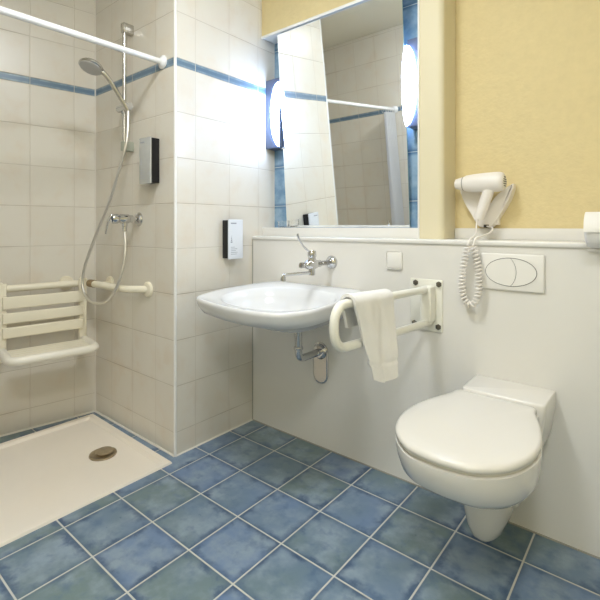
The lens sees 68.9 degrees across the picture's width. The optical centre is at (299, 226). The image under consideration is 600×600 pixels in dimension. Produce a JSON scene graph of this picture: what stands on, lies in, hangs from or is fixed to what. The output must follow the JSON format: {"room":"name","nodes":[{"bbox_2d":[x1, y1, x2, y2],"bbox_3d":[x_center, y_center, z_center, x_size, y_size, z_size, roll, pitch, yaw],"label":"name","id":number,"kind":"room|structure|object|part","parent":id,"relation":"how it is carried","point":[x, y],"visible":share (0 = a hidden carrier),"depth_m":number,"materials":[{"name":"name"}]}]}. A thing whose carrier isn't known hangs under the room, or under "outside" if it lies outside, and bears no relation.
{"room":"accessible bathroom","nodes":[
{"label":"accessible bathroom","id":0,"kind":"room"},
{"bbox_2d":[0,0,94,434],"bbox_3d":[-1.538,-0.180,2.009,1.140,2.340,0.100,0,0,-41],"label":"wall","id":1,"kind":"structure","parent":0,"point":[47,101],"depth_m":2.18,"materials":[{"name":"beige tile"}]},
{"bbox_2d":[0,410,94,436],"bbox_3d":[-1.490,0.990,1.984,1.060,0.014,0.014,0,0,-41],"label":"baseboard","id":2,"kind":"structure","parent":1,"relation":"attached to","point":[29,428],"depth_m":2.18,"materials":[{"name":"beige tile"}]},
{"bbox_2d":[7,276,152,296],"bbox_3d":[-1.301,0.290,2.014,1.203,0.072,0.410,0,0,-16],"label":"grab rail","id":3,"kind":"object","parent":1,"relation":"attached to","point":[65,282],"visible":0.92,"depth_m":2.08,"materials":[{"name":"beige plastic"}]},
{"bbox_2d":[0,277,98,365],"bbox_3d":[-1.162,0.439,2.024,0.382,0.362,0.298,0,0,-41],"label":"chair","id":4,"kind":"object","parent":3,"relation":"hanging from","point":[84,344],"visible":0.91,"depth_m":2.03,"materials":[{"name":"beige plastic"}]},
{"bbox_3d":[-1.369,0.439,1.996,0.064,0.362,0.037,0,0,39],"label":"post","id":5,"kind":"part","parent":4,"relation":"part of","materials":[{"name":"beige plastic"}]},
{"bbox_3d":[-1.138,0.568,1.997,0.382,0.037,0.227,0,0,-41],"label":"seat frame","id":6,"kind":"part","parent":4,"relation":"part of","materials":[{"name":"beige plastic"}]},
{"bbox_3d":[-1.114,0.439,2.221,0.064,0.362,0.037,0,0,39],"label":"post","id":7,"kind":"part","parent":4,"relation":"part of","materials":[{"name":"beige plastic"}]},
{"bbox_2d":[95,0,95,410],"bbox_3d":[-1.093,-0.180,2.335,0.009,2.340,0.009,0,0,39],"label":"trim","id":8,"kind":"structure","parent":1,"relation":"attached to","point":[95,0],"depth_m":2.33,"materials":[{"name":"beige tile"}]},
{"bbox_2d":[96,0,161,447],"bbox_3d":[-0.911,-0.180,2.250,0.850,2.340,0.100,0,0,39],"label":"wall","id":9,"kind":"structure","parent":0,"point":[129,325],"depth_m":2.11,"materials":[{"name":"beige tile"}]},
{"bbox_2d":[105,212,142,233],"bbox_3d":[-0.808,-0.015,1.999,0.064,0.101,0.156,0,0,39],"label":"shower mixer","id":10,"kind":"object","parent":9,"relation":"attached to","point":[124,219],"visible":1,"depth_m":1.99,"materials":[{"name":"silver metal"}]},
{"bbox_3d":[-0.854,-0.010,1.954,0.037,0.091,0.015,0,0,-13],"label":"lever","id":11,"kind":"part","parent":10,"relation":"part of","materials":[{"name":"silver metal"}]},
{"bbox_2d":[116,22,133,151],"bbox_3d":[-0.819,-0.656,2.070,0.100,0.603,0.060,0,0,39],"label":"riser rail","id":12,"kind":"object","parent":9,"relation":"attached to","point":[126,29],"visible":0.84,"depth_m":2.06,"materials":[{"name":"grey metal"}]},
{"bbox_2d":[78,57,127,110],"bbox_3d":[-0.884,-0.630,1.972,0.104,0.199,0.215,0,0,39],"label":"shower","id":13,"kind":"object","parent":12,"relation":"attached to","point":[90,66],"visible":1,"depth_m":1.94,"materials":[{"name":"grey metal"}]},
{"bbox_2d":[81,106,130,304],"bbox_3d":[-0.932,-0.093,2.050,0.316,0.924,0.079,0,0,21],"label":"shower hose","id":14,"kind":"object","parent":13,"relation":"hanging from","point":[124,229],"visible":1,"depth_m":2.02,"materials":[{"name":"silver metal"}]},
{"bbox_3d":[-0.846,-0.620,1.983,0.151,0.179,0.031,0,0,-43],"label":"handle","id":15,"kind":"part","parent":13,"relation":"part of","materials":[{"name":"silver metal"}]},
{"bbox_2d":[95,411,173,456],"bbox_3d":[-0.815,0.990,2.106,0.720,0.012,0.012,0,0,39],"label":"baseboard","id":16,"kind":"structure","parent":9,"relation":"attached to","point":[97,412],"depth_m":2.07,"materials":[{"name":"beige tile"}]},
{"bbox_2d":[139,136,158,184],"bbox_3d":[-0.675,-0.291,1.959,0.089,0.206,0.049,0,0,39],"label":"soap dispenser","id":17,"kind":"object","parent":9,"relation":"attached to","point":[148,146],"visible":1,"depth_m":1.94,"materials":[{"name":"silver plastic"}]},
{"bbox_2d":[162,0,274,453],"bbox_3d":[-0.349,-0.180,2.185,0.100,2.340,0.714,0,0,39],"label":"wall","id":18,"kind":"structure","parent":0,"point":[226,169],"depth_m":2.03,"materials":[{"name":"beige tile"}]},
{"bbox_2d":[0,6,166,68],"bbox_3d":[-0.934,-0.717,1.520,0.060,0.075,1.058,0,0,38],"label":"shower curtain rod","id":19,"kind":"object","parent":18,"relation":"attached to","point":[162,61],"visible":1,"depth_m":1.64,"materials":[{"name":"white metal"}]},
{"bbox_2d":[174,0,176,456],"bbox_3d":[-0.538,-0.180,1.882,0.013,2.340,0.013,0,0,39],"label":"trim","id":20,"kind":"structure","parent":18,"relation":"attached to","point":[175,1],"depth_m":1.88,"materials":[{"name":"white"}]},
{"bbox_2d":[175,419,251,456],"bbox_3d":[-0.390,0.990,2.056,0.010,0.010,0.464,0,0,39],"label":"baseboard","id":21,"kind":"structure","parent":18,"relation":"attached to","point":[251,419],"depth_m":2.03,"materials":[{"name":"grey tile"}]},
{"bbox_2d":[223,219,242,258],"bbox_3d":[-0.323,0.062,2.098,0.049,0.188,0.090,0,0,39],"label":"soap dispenser","id":22,"kind":"object","parent":18,"relation":"attached to","point":[232,228],"visible":1,"depth_m":2.07,"materials":[{"name":"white plastic"}]},
{"bbox_2d":[252,239,252,418],"bbox_3d":[-0.241,0.527,2.234,0.004,0.918,0.007,0,0,39],"label":"trim","id":23,"kind":"structure","parent":18,"relation":"attached to","point":[252,239],"depth_m":2.23,"materials":[{"name":"grey"}]},
{"bbox_2d":[262,227,417,238],"bbox_3d":[0.168,0.029,2.050,0.868,0.043,0.096,0,0,39],"label":"sill","id":24,"kind":"structure","parent":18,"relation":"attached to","point":[407,233],"depth_m":1.96,"materials":[{"name":"white laminate"}]},
{"bbox_2d":[278,221,288,226],"bbox_3d":[-0.085,-0.010,2.245,0.060,0.034,0.060,0,0,39],"label":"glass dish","id":25,"kind":"object","parent":24,"relation":"on","point":[280,223],"visible":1,"depth_m":2.22,"materials":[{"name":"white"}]},
{"bbox_2d":[0,412,599,599],"bbox_3d":[-0.472,1.020,0.934,3.500,0.060,2.900,0,0,39],"label":"floor","id":26,"kind":"structure","parent":0,"point":[255,510],"depth_m":1.37,"materials":[{"name":"blue tile"}]},
{"bbox_2d":[0,414,171,546],"bbox_3d":[-1.127,1.011,1.680,0.740,0.059,0.998,0,0,39],"label":"shower tray","id":27,"kind":"object","parent":26,"relation":"on","point":[47,475],"visible":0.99,"depth_m":1.79,"materials":[{"name":"ceramic"}]},
{"bbox_2d":[262,0,354,35],"bbox_3d":[0.194,-1.168,2.082,0.868,0.363,0.181,0,0,39],"label":"wall","id":28,"kind":"structure","parent":0,"point":[276,14],"depth_m":2.17,"materials":[{"name":"yellow paint"}]},
{"bbox_2d":[261,0,367,43],"bbox_3d":[0.167,-0.984,2.046,0.872,0.013,0.104,0,0,39],"label":"trim","id":29,"kind":"structure","parent":28,"relation":"attached to","point":[272,37],"depth_m":2.10,"materials":[{"name":"white"}]},
{"bbox_2d":[418,0,419,238],"bbox_3d":[0.471,-0.464,1.734,0.006,1.028,0.006,0,0,39],"label":"trim","id":30,"kind":"structure","parent":28,"relation":"attached to","point":[418,0],"depth_m":1.73,"materials":[{"name":"white"}]},
{"bbox_2d":[275,0,417,227],"bbox_3d":[0.225,-0.468,2.120,0.868,1.037,0.084,0,0,39],"label":"wall niche","id":31,"kind":"object","parent":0,"point":[410,7],"visible":0.08,"depth_m":1.87,"materials":[{"name":"blue tile"}]},
{"bbox_2d":[266,78,282,150],"bbox_3d":[-0.135,-0.586,2.288,0.096,0.360,0.114,0,0,39],"label":"wall lamp","id":32,"kind":"object","parent":31,"relation":"attached to","point":[274,139],"visible":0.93,"depth_m":2.25,"materials":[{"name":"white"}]},
{"bbox_3d":[-0.125,-0.577,2.260,0.046,0.332,0.084,0,0,39],"label":"lamp globe","id":33,"kind":"part","parent":32,"relation":"part of","materials":[{"name":"white glass"}]},
{"bbox_2d":[277,0,409,226],"bbox_3d":[0.174,-0.485,2.041,0.693,0.981,0.080,0,0,39],"label":"mirror","id":34,"kind":"object","parent":31,"relation":"attached to","point":[345,147],"visible":1,"depth_m":2.00,"materials":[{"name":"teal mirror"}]},
{"bbox_2d":[402,37,417,129],"bbox_3d":[0.470,-0.586,1.789,0.060,0.360,0.114,0,0,39],"label":"wall lamp","id":35,"kind":"object","parent":31,"relation":"attached to","point":[410,54],"visible":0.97,"depth_m":1.77,"materials":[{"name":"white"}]},
{"bbox_3d":[0.485,-0.586,1.805,0.058,0.360,0.072,0,0,39],"label":"plate","id":36,"kind":"part","parent":35,"relation":"part of","materials":[{"name":"white glass"}]},
{"bbox_2d":[253,240,599,556],"bbox_3d":[0.764,0.529,1.568,2.397,0.922,0.250,0,0,39],"label":"wall panel","id":37,"kind":"object","parent":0,"point":[550,340],"visible":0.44,"depth_m":1.58,"materials":[{"name":"white laminate"}]},
{"bbox_2d":[196,281,361,332],"bbox_3d":[-0.098,0.334,1.765,0.598,0.142,0.539,0,0,39],"label":"washbasin","id":38,"kind":"object","parent":37,"relation":"attached to","point":[280,306],"visible":0.97,"depth_m":1.76,"materials":[{"name":"white ceramic"}]},
{"bbox_2d":[294,332,327,383],"bbox_3d":[0.038,0.554,1.890,0.082,0.300,0.178,0,0,39],"label":"trap","id":39,"kind":"object","parent":38,"relation":"attached to","point":[319,353],"visible":0.98,"depth_m":1.93,"materials":[{"name":"silver metal"}]},
{"bbox_3d":[0.092,0.612,1.956,0.082,0.185,0.006,0,0,39],"label":"plate","id":40,"kind":"part","parent":39,"relation":"part of","materials":[{"name":"silver metal"}]},
{"bbox_2d":[281,233,336,280],"bbox_3d":[0.035,0.120,1.792,0.058,0.181,0.332,0,0,39],"label":"tap","id":41,"kind":"object","parent":37,"relation":"attached to","point":[311,263],"visible":1,"depth_m":1.79,"materials":[{"name":"silver metal"}]},
{"bbox_3d":[-0.006,0.189,1.742,0.027,0.042,0.202,0,0,39],"label":"spout","id":42,"kind":"part","parent":41,"relation":"part of","materials":[{"name":"silver metal"}]},
{"bbox_3d":[0.018,0.071,1.772,0.009,0.083,0.088,0,0,42],"label":"lever","id":43,"kind":"part","parent":41,"relation":"part of","materials":[{"name":"silver metal"}]},
{"bbox_2d":[329,278,442,351],"bbox_3d":[0.271,0.295,1.395,0.126,0.194,0.645,0,0,39],"label":"support rail","id":44,"kind":"object","parent":37,"relation":"attached to","point":[426,295],"visible":0.78,"depth_m":1.58,"materials":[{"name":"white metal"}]},
{"bbox_2d":[340,289,397,382],"bbox_3d":[0.202,0.324,1.274,0.078,0.277,0.214,0,0,39],"label":"hand towel","id":45,"kind":"object","parent":44,"relation":"hanging from","point":[372,311],"visible":0.97,"depth_m":1.26,"materials":[{"name":"white fabric"}]},
{"bbox_3d":[0.474,0.295,1.641,0.126,0.194,0.007,0,0,39],"label":"wall plate","id":46,"kind":"part","parent":44,"relation":"part of","materials":[{"name":"white metal"}]},
{"bbox_2d":[386,251,402,269],"bbox_3d":[0.372,0.135,1.723,0.068,0.070,0.010,0,0,39],"label":"cover","id":47,"kind":"object","parent":37,"relation":"attached to","point":[394,260],"visible":1,"depth_m":1.72,"materials":[{"name":"white plastic"}]},
{"bbox_2d":[252,236,599,248],"bbox_3d":[0.761,0.059,1.566,2.399,0.018,0.257,0,0,39],"label":"trim ledge","id":48,"kind":"object","parent":37,"relation":"on","point":[479,242],"visible":0.85,"depth_m":1.60,"materials":[{"name":"white laminate"}]},
{"bbox_2d":[583,212,599,251],"bbox_3d":[0.878,0.017,1.239,0.123,0.116,0.114,0,0,39],"label":"toilet roll holder","id":49,"kind":"object","parent":48,"relation":"on","point":[591,219],"visible":0.98,"depth_m":1.23,"materials":[{"name":"white plastic"}]},
{"bbox_2d":[584,232,599,247],"bbox_3d":[0.872,0.013,1.240,0.100,0.098,0.098,0,0,39],"label":"toilet roll","id":50,"kind":"object","parent":49,"relation":"on","point":[592,239],"visible":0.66,"depth_m":1.23,"materials":[{"name":"white paper"}]},
{"bbox_2d":[252,419,599,559],"bbox_3d":[0.684,0.988,1.472,2.399,0.004,0.007,0,0,39],"label":"baseboard","id":51,"kind":"structure","parent":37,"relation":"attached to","point":[564,544],"depth_m":1.69,"materials":[{"name":"grey"}]},
{"bbox_2d":[395,375,555,541],"bbox_3d":[0.503,0.724,1.224,0.341,0.413,0.612,0,0,39],"label":"toilet","id":52,"kind":"object","parent":37,"relation":"attached to","point":[479,446],"visible":1,"depth_m":1.08,"materials":[{"name":"white ceramic"}]},
{"bbox_3d":[0.453,0.546,1.164,0.328,0.008,0.439,0,0,39],"label":"seat","id":53,"kind":"part","parent":52,"relation":"part of","materials":[{"name":"white plastic"}]},
{"bbox_3d":[0.453,0.529,1.164,0.341,0.022,0.457,0,0,39],"label":"lid","id":54,"kind":"part","parent":52,"relation":"part of","materials":[{"name":"white plastic"}]},
{"bbox_2d":[481,253,544,293],"bbox_3d":[0.702,0.153,1.450,0.196,0.124,0.012,0,0,39],"label":"flush plate","id":55,"kind":"object","parent":37,"relation":"attached to","point":[500,271],"visible":0.97,"depth_m":1.44,"materials":[{"name":"white plastic"}]},
{"bbox_2d":[420,0,454,238],"bbox_3d":[0.551,-0.650,1.756,0.099,1.400,0.131,0,0,39],"label":"wall pier","id":56,"kind":"object","parent":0,"point":[437,17],"visible":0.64,"depth_m":1.71,"materials":[{"name":"yellow paint"}]},
{"bbox_2d":[455,0,599,228],"bbox_3d":[1.190,-0.650,1.379,1.500,1.400,0.100,0,0,39],"label":"wall","id":57,"kind":"structure","parent":0,"point":[527,72],"depth_m":1.60,"materials":[{"name":"yellow paint"}]},
{"bbox_2d":[460,184,515,227],"bbox_3d":[0.716,-0.075,1.673,0.195,0.161,0.050,0,0,39],"label":"holder","id":58,"kind":"object","parent":57,"relation":"attached to","point":[500,203],"visible":0.7,"depth_m":1.64,"materials":[{"name":"white plastic"}]},
{"bbox_2d":[454,172,506,307],"bbox_3d":[0.633,0.042,1.585,0.177,0.480,0.199,0,0,39],"label":"hair dryer","id":59,"kind":"object","parent":58,"relation":"in","point":[488,183],"visible":1,"depth_m":1.57,"materials":[{"name":"white plastic"}]},
{"bbox_3d":[0.644,0.127,1.577,0.080,0.310,0.199,0,0,39],"label":"coiled cord","id":60,"kind":"part","parent":59,"relation":"part of","materials":[{"name":"white plastic"}]},
{"bbox_3d":[0.681,-0.086,1.615,0.076,0.129,0.040,0,0,39],"label":"handle","id":61,"kind":"part","parent":59,"relation":"part of","materials":[{"name":"white plastic"}]},
{"bbox_2d":[503,175,506,187],"bbox_3d":[0.737,-0.161,1.574,0.002,0.049,0.049,0,0,39],"label":"grille","id":62,"kind":"object","parent":59,"relation":"attached to","point":[504,176],"depth_m":1.57,"materials":[{"name":"grey plastic"}]},
{"bbox_2d":[455,228,584,240],"bbox_3d":[1.181,0.029,1.315,1.432,0.042,0.012,0,0,39],"label":"trim","id":63,"kind":"structure","parent":57,"relation":"attached to","point":[562,234],"depth_m":1.60,"materials":[{"name":"white laminate"}]}
]}

